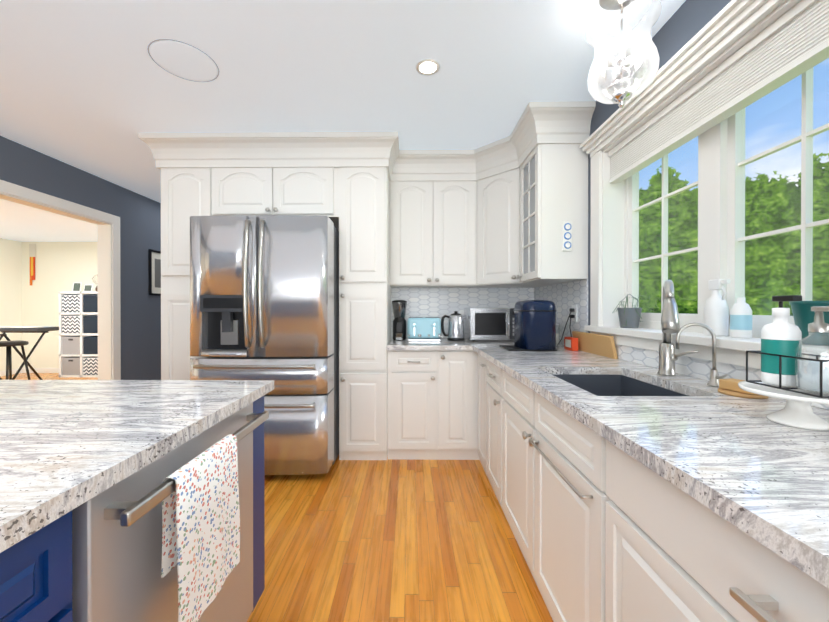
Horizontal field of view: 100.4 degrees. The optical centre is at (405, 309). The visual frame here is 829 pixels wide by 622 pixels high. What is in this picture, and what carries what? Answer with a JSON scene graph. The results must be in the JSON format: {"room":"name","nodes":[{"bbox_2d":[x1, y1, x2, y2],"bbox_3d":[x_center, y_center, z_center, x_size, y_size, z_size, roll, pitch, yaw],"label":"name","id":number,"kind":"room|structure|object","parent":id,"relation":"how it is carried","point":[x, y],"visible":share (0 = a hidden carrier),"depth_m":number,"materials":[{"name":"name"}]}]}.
{"room":"kitchen","nodes":[
{"label":"kitchen","id":0,"kind":"room"},
{"bbox_2d":[0,238,23,370],"bbox_3d":[-7.143,-0.019,1.633,0.120,2.400,9.620,0,0,1],"label":"wall","id":1,"kind":"structure","parent":0,"point":[9,249],"depth_m":6.14,"materials":[{"name":"white paint"}]},
{"bbox_2d":[0,369,21,376],"bbox_3d":[-7.076,1.136,1.676,0.012,0.090,9.300,0,0,1],"label":"baseboard","id":2,"kind":"structure","parent":1,"relation":"attached to","point":[2,373],"depth_m":6.11,"materials":[{"name":"white paint"}]},
{"bbox_2d":[20,242,95,367],"bbox_3d":[-5.081,-0.036,6.358,3.830,2.400,0.120,0,0,1],"label":"wall","id":3,"kind":"structure","parent":0,"point":[61,266],"depth_m":6.31,"materials":[{"name":"white paint"}]},
{"bbox_2d":[29,244,35,284],"bbox_3d":[-6.817,-0.816,6.306,0.120,0.760,0.016,0,0,1],"label":"hanging banner","id":4,"kind":"object","parent":3,"relation":"attached to","point":[32,251],"visible":1,"depth_m":6.30,"materials":[{"name":"fabric"}]},
{"bbox_2d":[22,368,58,372],"bbox_3d":[-5.092,1.119,6.296,3.810,0.090,0.012,0,0,1],"label":"baseboard","id":5,"kind":"structure","parent":3,"relation":"attached to","point":[40,370],"depth_m":6.31,"materials":[{"name":"white paint"}]},
{"bbox_2d":[0,136,160,379],"bbox_3d":[-3.159,-0.070,1.925,0.120,2.500,10.500,0,0,1],"label":"wall","id":6,"kind":"structure","parent":0,"point":[139,215],"depth_m":3.80,"materials":[{"name":"grey"}]},
{"bbox_2d":[0,180,120,379],"bbox_3d":[-3.150,0.097,2.570,0.153,2.160,2.270,0,0,1],"label":"door frame","id":7,"kind":"structure","parent":6,"relation":"attached to","point":[108,294],"depth_m":3.60,"materials":[{"name":"white paint"}]},
{"bbox_2d":[148,249,160,295],"bbox_3d":[-3.059,-0.444,4.347,0.020,0.550,0.450,0,0,1],"label":"picture frame","id":8,"kind":"object","parent":6,"relation":"attached to","point":[154,265],"visible":0.42,"depth_m":4.21,"materials":[{"name":"black wood"}]},
{"bbox_2d":[96,242,96,285],"bbox_3d":[-3.191,-0.031,4.935,0.014,2.400,2.640,0,0,1],"label":"wall","id":9,"kind":"structure","parent":0,"point":[96,242],"depth_m":6.30,"materials":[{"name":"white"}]},
{"bbox_2d":[1,373,552,621],"bbox_3d":[-2.849,1.210,1.925,8.900,0.060,10.500,0,0,1],"label":"floor","id":10,"kind":"structure","parent":0,"point":[396,540],"depth_m":1.70,"materials":[{"name":"brown wood"}]},
{"bbox_2d":[0,340,30,379],"bbox_3d":[-4.941,0.785,4.299,0.356,0.777,0.356,0,0,1],"label":"bar stool","id":11,"kind":"object","parent":10,"relation":"on","point":[7,344],"visible":0.6,"depth_m":4.31,"materials":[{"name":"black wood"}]},
{"bbox_2d":[0,326,58,379],"bbox_3d":[-5.713,0.709,4.908,1.300,0.925,0.568,0,0,1],"label":"table","id":12,"kind":"object","parent":10,"relation":"on","point":[4,330],"visible":0.75,"depth_m":4.85,"materials":[{"name":"grey metal"}]},
{"bbox_2d":[58,291,97,376],"bbox_3d":[-5.554,0.430,6.100,0.770,1.470,0.388,0,0,1],"label":"cube shelf","id":13,"kind":"object","parent":10,"relation":"on","point":[78,333],"visible":0.5,"depth_m":5.92,"materials":[{"name":"white wood"}]},
{"bbox_2d":[72,282,81,290],"bbox_3d":[-5.812,-0.392,6.106,0.130,0.170,0.042,0,0,-8],"label":"framed picture","id":14,"kind":"object","parent":13,"relation":"on","point":[77,286],"depth_m":6.10,"materials":[{"name":"white"}]},
{"bbox_2d":[84,285,92,290],"bbox_3d":[-5.608,-0.372,6.101,0.160,0.130,0.035,0,0,7],"label":"framed picture","id":15,"kind":"object","parent":13,"relation":"on","point":[86,287],"depth_m":6.09,"materials":[{"name":"white"}]},
{"bbox_2d":[0,396,264,621],"bbox_3d":[-1.197,0.753,0.199,1.346,0.865,2.290,0,0,1],"label":"kitchen island","id":16,"kind":"object","parent":10,"relation":"on","point":[36,576],"visible":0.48,"depth_m":0.54,"materials":[{"name":"blue painted wood"}]},
{"bbox_2d":[0,380,273,552],"bbox_3d":[-1.217,0.302,0.198,1.366,0.035,2.350,0,0,1],"label":"island countertop","id":17,"kind":"structure","parent":16,"relation":"on","point":[66,446],"depth_m":0.81,"materials":[{"name":"white stone"}]},
{"bbox_2d":[72,402,268,621],"bbox_3d":[-0.828,0.747,0.917,0.687,0.849,0.628,0,0,1],"label":"dishwasher","id":18,"kind":"object","parent":16,"relation":"in","point":[117,529],"visible":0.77,"depth_m":0.72,"materials":[{"name":"grey metal"}]},
{"bbox_2d":[161,434,239,621],"bbox_3d":[-0.492,0.533,0.850,0.048,0.361,0.250,0,0,1],"label":"dish towel","id":19,"kind":"object","parent":18,"relation":"hanging from","point":[200,528],"visible":1,"depth_m":0.81,"materials":[{"name":"white fabric"}]},
{"bbox_2d":[138,133,173,379],"bbox_3d":[-1.751,-0.072,2.767,0.504,2.498,1.078,0,0,1],"label":"tall cabinet","id":20,"kind":"object","parent":10,"relation":"on","point":[161,145],"depth_m":2.68,"materials":[{"name":"white paint"}]},
{"bbox_2d":[174,132,325,379],"bbox_3d":[-1.009,-0.072,2.758,0.981,2.498,1.078,0,0,1],"label":"tall cabinet","id":21,"kind":"object","parent":10,"relation":"on","point":[216,173],"depth_m":2.67,"materials":[{"name":"white paint"}]},
{"bbox_2d":[190,215,338,474],"bbox_3d":[-1.006,0.257,2.759,0.950,1.840,0.983,0,0,1],"label":"fridge","id":22,"kind":"object","parent":10,"relation":"on","point":[264,297],"visible":0.9,"depth_m":2.35,"materials":[{"name":"grey metal"}]},
{"bbox_2d":[388,350,447,459],"bbox_3d":[0.087,0.744,2.978,0.454,0.864,0.618,0,0,1],"label":"base cabinet","id":23,"kind":"object","parent":10,"relation":"on","point":[417,379],"depth_m":2.67,"materials":[{"name":"white paint"}]},
{"bbox_2d":[387,338,466,349],"bbox_3d":[0.176,0.293,2.960,0.630,0.035,0.648,0,0,1],"label":"countertop","id":24,"kind":"structure","parent":23,"relation":"on","point":[444,344],"depth_m":2.64,"materials":[{"name":"white stone"}]},
{"bbox_2d":[392,300,406,340],"bbox_3d":[-0.057,0.095,3.092,0.136,0.357,0.168,0,0,1],"label":"coffee grinder","id":25,"kind":"object","parent":24,"relation":"on","point":[399,321],"visible":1,"depth_m":3.06,"materials":[{"name":"black plastic"}]},
{"bbox_2d":[407,317,440,340],"bbox_3d":[0.160,0.173,3.053,0.291,0.202,0.225,0,0,1],"label":"toaster","id":26,"kind":"object","parent":24,"relation":"on","point":[423,328],"visible":1,"depth_m":2.97,"materials":[{"name":"blue metal"}]},
{"bbox_2d":[441,311,465,340],"bbox_3d":[0.423,0.145,3.062,0.224,0.258,0.152,0,0,1],"label":"kettle","id":27,"kind":"object","parent":24,"relation":"on","point":[456,326],"visible":1,"depth_m":3.01,"materials":[{"name":"silver metal"}]},
{"bbox_2d":[448,350,463,459],"bbox_3d":[0.374,0.744,2.974,0.380,0.864,0.618,0,0,1],"label":"base cabinet","id":28,"kind":"object","parent":10,"relation":"on","point":[455,357],"depth_m":2.67,"materials":[{"name":"white paint"}]},
{"bbox_2d":[326,101,595,459],"bbox_3d":[0.345,-0.072,2.742,1.727,2.498,1.078,0,0,1],"label":"kitchen cabinets","id":29,"kind":"object","parent":10,"relation":"on","point":[495,214],"depth_m":2.67,"materials":[{"name":"white paint"}]},
{"bbox_2d":[562,221,571,250],"bbox_3d":[1.063,-0.481,2.274,0.064,0.200,0.016,0,0,1],"label":"plaque","id":30,"kind":"object","parent":29,"relation":"hanging from","point":[566,235],"visible":1,"depth_m":2.27,"materials":[{"name":"white ceramic"}]},
{"bbox_2d":[476,353,483,459],"bbox_3d":[0.871,0.746,2.404,0.668,0.864,0.360,0,0,1],"label":"base cabinet","id":31,"kind":"object","parent":10,"relation":"on","point":[479,359],"depth_m":2.56,"materials":[{"name":"white paint"}]},
{"bbox_2d":[480,358,583,533],"bbox_3d":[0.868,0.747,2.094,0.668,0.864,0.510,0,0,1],"label":"base cabinet","id":32,"kind":"object","parent":10,"relation":"on","point":[532,450],"depth_m":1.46,"materials":[{"name":"white paint"}]},
{"bbox_2d":[584,425,828,621],"bbox_3d":[0.849,0.752,0.529,0.668,0.864,0.880,0,0,1],"label":"base cabinet","id":33,"kind":"object","parent":10,"relation":"on","point":[603,529],"depth_m":0.68,"materials":[{"name":"white paint"}]},
{"bbox_2d":[463,338,828,588],"bbox_3d":[0.829,0.299,1.152,0.721,0.035,4.248,0,0,1],"label":"countertop","id":34,"kind":"structure","parent":33,"relation":"on","point":[747,466],"depth_m":0.74,"materials":[{"name":"white stone"}]},
{"bbox_2d":[464,308,513,340],"bbox_3d":[0.772,0.130,3.066,0.455,0.287,0.375,0,0,1],"label":"microwave","id":35,"kind":"object","parent":34,"relation":"on","point":[488,323],"visible":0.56,"depth_m":2.91,"materials":[{"name":"silver metal"}]},
{"bbox_2d":[499,300,556,350],"bbox_3d":[0.851,0.105,2.397,0.338,0.341,0.276,0,0,1],"label":"appliance","id":36,"kind":"object","parent":34,"relation":"on","point":[534,325],"visible":1,"depth_m":2.27,"materials":[{"name":"blue plastic"}]},
{"bbox_2d":[556,322,559,345],"bbox_3d":[1.115,0.187,2.624,0.108,0.176,0.106,0,0,1],"label":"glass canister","id":37,"kind":"object","parent":34,"relation":"on","point":[557,335],"visible":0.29,"depth_m":2.58,"materials":[{"name":"clear glass"}]},
{"bbox_2d":[564,337,577,350],"bbox_3d":[1.121,0.234,2.344,0.041,0.085,0.120,0,0,1],"label":"snack box","id":38,"kind":"object","parent":34,"relation":"on","point":[570,343],"visible":0.98,"depth_m":2.31,"materials":[{"name":"orange cardboard"}]},
{"bbox_2d":[572,331,617,358],"bbox_3d":[1.169,0.215,2.164,0.045,0.130,0.460,0,0,1],"label":"cutting board","id":39,"kind":"object","parent":34,"relation":"on","point":[600,345],"visible":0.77,"depth_m":2.09,"materials":[{"name":"brown wood"}]},
{"bbox_2d":[552,374,687,395],"bbox_3d":[0.830,0.431,1.393,0.426,0.228,0.566,0,0,1],"label":"sink","id":40,"kind":"object","parent":34,"relation":"in","point":[607,385],"visible":0.02,"depth_m":1.67,"materials":[{"name":"dark grey granite composite"}]},
{"bbox_2d":[657,280,699,375],"bbox_3d":[1.063,0.080,1.387,0.192,0.399,0.240,0,0,1],"label":"faucet","id":41,"kind":"object","parent":34,"relation":"on","point":[670,325],"visible":1,"depth_m":1.37,"materials":[{"name":"silver metal"}]},
{"bbox_2d":[676,322,727,386],"bbox_3d":[1.084,0.165,1.261,0.128,0.231,0.098,0,0,1],"label":"filter faucet","id":42,"kind":"object","parent":34,"relation":"on","point":[715,377],"visible":0.9,"depth_m":1.26,"materials":[{"name":"silver metal"}]},
{"bbox_2d":[718,388,768,398],"bbox_3d":[1.110,0.276,1.140,0.120,0.009,0.120,0,0,1],"label":"trivet","id":43,"kind":"object","parent":34,"relation":"on","point":[733,393],"visible":0.65,"depth_m":1.10,"materials":[{"name":"brown wood"}]},
{"bbox_2d":[719,378,758,394],"bbox_3d":[1.110,0.254,1.139,0.060,0.032,0.100,0,0,-14],"label":"block","id":44,"kind":"object","parent":43,"relation":"on","point":[731,384],"visible":0.56,"depth_m":1.15,"materials":[{"name":"brown wood"}]},
{"bbox_2d":[738,381,828,430],"bbox_3d":[0.973,0.240,0.856,0.218,0.083,0.218,0,0,1],"label":"cake stand","id":45,"kind":"object","parent":34,"relation":"on","point":[797,411],"visible":0.75,"depth_m":0.83,"materials":[{"name":"white ceramic"}]},
{"bbox_2d":[746,351,828,397],"bbox_3d":[0.973,0.155,0.856,0.094,0.085,0.174,0,0,1],"label":"soap caddy","id":46,"kind":"object","parent":45,"relation":"on","point":[789,388],"visible":0.67,"depth_m":0.85,"materials":[{"name":"black metal wire"}]},
{"bbox_2d":[761,295,801,385],"bbox_3d":[0.974,0.079,0.896,0.072,0.228,0.076,0,0,1],"label":"soap bottle","id":47,"kind":"object","parent":46,"relation":"in","point":[781,335],"visible":0.9,"depth_m":0.88,"materials":[{"name":"white plastic"}]},
{"bbox_2d":[795,306,828,393],"bbox_3d":[0.973,0.093,0.810,0.076,0.200,0.083,0,0,1],"label":"glass soap dispenser","id":48,"kind":"object","parent":46,"relation":"in","point":[808,375],"visible":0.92,"depth_m":0.81,"materials":[{"name":"clear glass"}]},
{"bbox_2d":[0,0,685,241],"bbox_3d":[-2.849,-1.300,1.917,8.900,0.160,10.500,0,0,1],"label":"ceiling","id":49,"kind":"structure","parent":0,"point":[91,87],"depth_m":1.93,"materials":[{"name":"white paint"}]},
{"bbox_2d":[147,39,219,81],"bbox_3d":[-1.180,-1.318,1.847,0.324,0.004,0.324,0,0,1],"label":"speaker","id":50,"kind":"object","parent":49,"relation":"attached to","point":[183,60],"visible":1,"depth_m":1.83},
{"bbox_2d":[416,59,439,75],"bbox_3d":[0.121,-1.317,1.881,0.132,0.006,0.132,0,0,1],"label":"recessed light","id":51,"kind":"object","parent":49,"relation":"in","point":[427,67],"visible":1,"depth_m":1.88,"materials":[{"name":"white paint"}]},
{"bbox_2d":[585,0,661,107],"bbox_3d":[0.895,-1.076,1.432,0.268,0.483,0.268,0,0,1],"label":"pendant lamp","id":52,"kind":"object","parent":49,"relation":"hanging from","point":[641,50],"visible":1,"depth_m":1.41,"materials":[{"name":"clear glass"}]},
{"bbox_2d":[588,0,730,332],"bbox_3d":[1.278,-0.064,0.006,0.200,2.500,6.770,0,0,1],"label":"wall","id":53,"kind":"structure","parent":0,"point":[686,22],"depth_m":1.56,"materials":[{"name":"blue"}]},
{"bbox_2d":[391,288,530,337],"bbox_3d":[0.522,0.034,3.277,1.320,0.477,0.008,0,0,1],"label":"backsplash","id":54,"kind":"structure","parent":53,"relation":"attached to","point":[440,303],"depth_m":3.27,"materials":[{"name":"tile"}]},
{"bbox_2d":[531,279,828,409],"bbox_3d":[1.187,0.042,1.148,0.008,0.477,4.250,0,0,1],"label":"backsplash","id":55,"kind":"structure","parent":53,"relation":"attached to","point":[565,295],"depth_m":1.94,"materials":[{"name":"tile"}]},
{"bbox_2d":[557,305,576,345],"bbox_3d":[1.162,0.121,2.483,0.074,0.302,0.185,0,0,1],"label":"electrical outlet plate","id":56,"kind":"object","parent":55,"relation":"attached to","point":[573,310],"visible":0.96,"depth_m":2.44,"materials":[{"name":"white plastic"}]},
{"bbox_2d":[579,0,828,337],"bbox_3d":[1.253,-0.465,1.490,0.265,1.192,1.530,0,0,1],"label":"window","id":57,"kind":"structure","parent":53,"relation":"in","point":[720,184],"depth_m":1.47,"materials":[{"name":"white paint"}]},
{"bbox_2d":[608,0,828,182],"bbox_3d":[1.261,-0.861,1.489,0.070,0.190,1.232,0,0,1],"label":"window shade","id":58,"kind":"object","parent":57,"relation":"attached to","point":[789,45],"visible":1,"depth_m":1.29,"materials":[{"name":"white fabric"}]},
{"bbox_2d":[584,325,828,368],"bbox_3d":[1.236,0.151,1.493,0.180,0.090,1.490,0,0,1],"label":"window sill","id":59,"kind":"structure","parent":53,"relation":"attached to","point":[730,350],"depth_m":1.36,"materials":[{"name":"white paint"}]},
{"bbox_2d":[612,294,649,327],"bbox_3d":[1.259,0.008,1.943,0.182,0.192,0.245,0,0,1],"label":"planter","id":60,"kind":"object","parent":59,"relation":"on","point":[629,317],"visible":1,"depth_m":1.90,"materials":[{"name":"grey metal"}]},
{"bbox_2d":[703,279,729,335],"bbox_3d":[1.250,-0.007,1.383,0.076,0.225,0.092,0,0,1],"label":"spray bottle","id":61,"kind":"object","parent":59,"relation":"on","point":[716,314],"visible":0.96,"depth_m":1.36,"materials":[{"name":"white plastic"}]},
{"bbox_2d":[730,297,751,337],"bbox_3d":[1.254,0.030,1.292,0.060,0.151,0.060,0,0,1],"label":"bottle","id":62,"kind":"object","parent":59,"relation":"on","point":[741,318],"visible":1,"depth_m":1.27,"materials":[{"name":"white plastic"}]},
{"bbox_2d":[789,301,828,345],"bbox_3d":[1.250,0.041,1.042,0.126,0.132,0.125,0,0,1],"label":"pot","id":63,"kind":"object","parent":59,"relation":"on","point":[803,314],"visible":0.58,"depth_m":1.03,"materials":[{"name":"teal ceramic"}]}
]}

